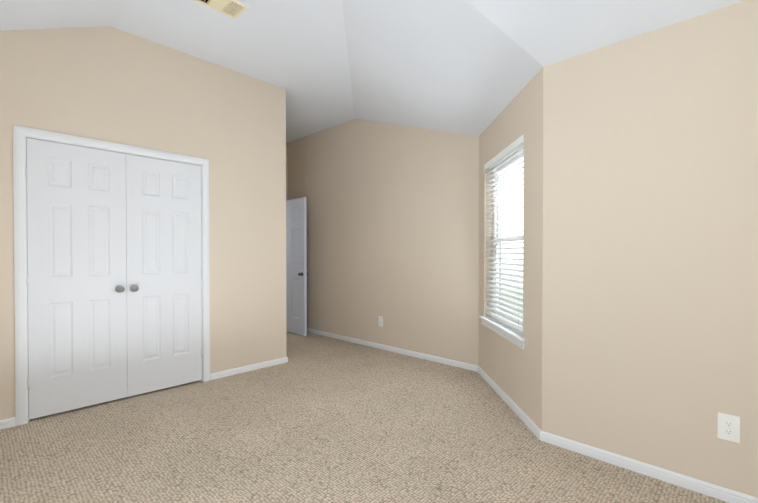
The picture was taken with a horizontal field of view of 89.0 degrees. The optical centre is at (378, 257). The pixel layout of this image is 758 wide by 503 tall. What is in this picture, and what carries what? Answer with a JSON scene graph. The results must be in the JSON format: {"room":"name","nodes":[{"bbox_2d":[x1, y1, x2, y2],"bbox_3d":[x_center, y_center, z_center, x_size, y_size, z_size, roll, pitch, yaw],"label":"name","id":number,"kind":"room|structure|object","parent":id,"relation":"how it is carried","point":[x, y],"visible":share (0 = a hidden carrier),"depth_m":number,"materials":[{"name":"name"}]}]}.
{"room":"empty bedroom","nodes":[
{"label":"empty bedroom","id":0,"kind":"room"},
{"bbox_2d":[0,26,285,419],"bbox_3d":[-2.102,-0.346,3.280,0.120,3.047,2.960,1,1,44],"label":"wall","id":1,"kind":"structure","parent":0,"point":[109,84],"depth_m":3.55,"materials":[{"name":"beige paint"}]},
{"bbox_2d":[26,138,126,419],"bbox_3d":[-2.302,0.151,2.976,0.096,2.023,0.616,1,1,44],"label":"closet door","id":2,"kind":"structure","parent":1,"relation":"in","point":[76,278],"depth_m":2.96,"materials":[{"name":"white paint"}]},
{"bbox_2d":[13,125,209,425],"bbox_3d":[-2.132,0.121,3.240,0.138,2.114,1.362,1,1,44],"label":"trim","id":3,"kind":"structure","parent":1,"relation":"attached to","point":[21,134],"depth_m":2.75,"materials":[{"name":"white paint"}]},
{"bbox_2d":[126,154,202,396],"bbox_3d":[-1.876,0.147,3.422,0.096,2.023,0.616,1,1,44],"label":"closet door","id":4,"kind":"structure","parent":1,"relation":"in","point":[164,270],"depth_m":3.41,"materials":[{"name":"white paint"}]},
{"bbox_2d":[210,357,286,379],"bbox_3d":[-1.331,1.141,4.008,0.014,0.060,0.840,1,1,44],"label":"baseboard","id":5,"kind":"structure","parent":1,"relation":"attached to","point":[230,372],"depth_m":3.97,"materials":[{"name":"white paint"}]},
{"bbox_2d":[286,142,287,200],"bbox_3d":[-1.947,-0.372,5.986,0.120,3.047,1.170,1,1,44],"label":"wall","id":6,"kind":"structure","parent":0,"point":[286,171],"depth_m":6.34,"materials":[{"name":"beige paint"}]},
{"bbox_2d":[286,197,307,335],"bbox_3d":[-1.369,0.127,5.908,0.830,2.022,0.157,1,1,44],"label":"entry door","id":7,"kind":"structure","parent":6,"relation":"in","point":[296,286],"depth_m":5.76,"materials":[{"name":"white paint"}]},
{"bbox_2d":[0,331,728,502],"bbox_3d":[-1.170,1.179,3.214,7.450,0.001,4.130,1,1,44],"label":"floor","id":8,"kind":"structure","parent":0,"point":[316,418],"depth_m":2.42,"materials":[{"name":"carpet"}]},
{"bbox_2d":[0,0,742,141],"bbox_3d":[-0.700,-1.550,2.740,6.150,0.627,4.130,1,1,44],"label":"ceiling","id":9,"kind":"structure","parent":0,"point":[471,67],"depth_m":2.99,"materials":[{"name":"white paint"}]},
{"bbox_2d":[194,0,248,18],"bbox_3d":[-1.165,-1.859,2.807,0.215,0.019,0.355,1,1,44],"label":"ceiling vent","id":10,"kind":"object","parent":9,"relation":"in","point":[234,9],"visible":1,"depth_m":2.85,"materials":[{"name":"beige metal"}]},
{"bbox_2d":[288,119,478,365],"bbox_3d":[-0.237,-0.364,5.163,3.490,3.047,0.001,1,1,44],"label":"wall","id":11,"kind":"structure","parent":0,"point":[392,225],"depth_m":4.77,"materials":[{"name":"beige paint"}]},
{"bbox_2d":[378,316,382,326],"bbox_3d":[0.020,0.810,4.923,0.082,0.128,0.008,1,1,44],"label":"electrical outlet","id":12,"kind":"object","parent":11,"relation":"attached to","point":[380,320],"visible":1,"depth_m":4.92,"materials":[{"name":"white plastic"}]},
{"bbox_2d":[479,67,542,429],"bbox_3d":[1.110,-0.032,3.232,0.135,2.420,1.464,0,1,-1],"label":"wall","id":13,"kind":"structure","parent":0,"point":[512,371],"depth_m":2.79,"materials":[{"name":"beige paint"}]},
{"bbox_2d":[479,146,524,349],"bbox_3d":[1.089,-0.123,3.294,0.176,1.566,1.050,0,1,-1],"label":"window","id":14,"kind":"structure","parent":13,"relation":"in","point":[496,227],"depth_m":3.52,"materials":[{"name":"white plastic"}]},
{"bbox_2d":[484,134,523,331],"bbox_3d":[1.074,-0.180,3.293,0.077,1.453,0.956,0,1,-2],"label":"window blinds","id":15,"kind":"object","parent":14,"relation":"attached to","point":[512,148],"visible":0.71,"depth_m":3.27,"materials":[{"name":"white plastic"}]},
{"bbox_2d":[542,0,757,497],"bbox_3d":[1.436,-0.021,2.140,1.039,2.420,0.001,1,1,44],"label":"wall","id":16,"kind":"structure","parent":0,"point":[650,265],"depth_m":2.08,"materials":[{"name":"beige paint"}]},
{"bbox_2d":[0,328,757,502],"bbox_3d":[-0.700,1.153,2.766,6.150,0.060,4.130,1,1,44],"label":"baseboard","id":17,"kind":"structure","parent":16,"relation":"attached to","point":[703,487],"depth_m":2.33,"materials":[{"name":"white paint"}]},
{"bbox_2d":[717,412,739,442],"bbox_3d":[1.708,0.829,1.883,0.082,0.128,0.008,1,1,44],"label":"electrical outlet","id":18,"kind":"object","parent":16,"relation":"attached to","point":[728,427],"visible":1,"depth_m":1.88,"materials":[{"name":"white plastic"}]},
{"label":"outside","id":19,"kind":"structure","parent":0,"visible":0},
{"bbox_2d":[501,157,523,319],"bbox_3d":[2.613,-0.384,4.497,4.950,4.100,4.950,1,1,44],"label":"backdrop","id":20,"kind":"structure","parent":19,"point":[509,219],"depth_m":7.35,"materials":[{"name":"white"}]}
]}

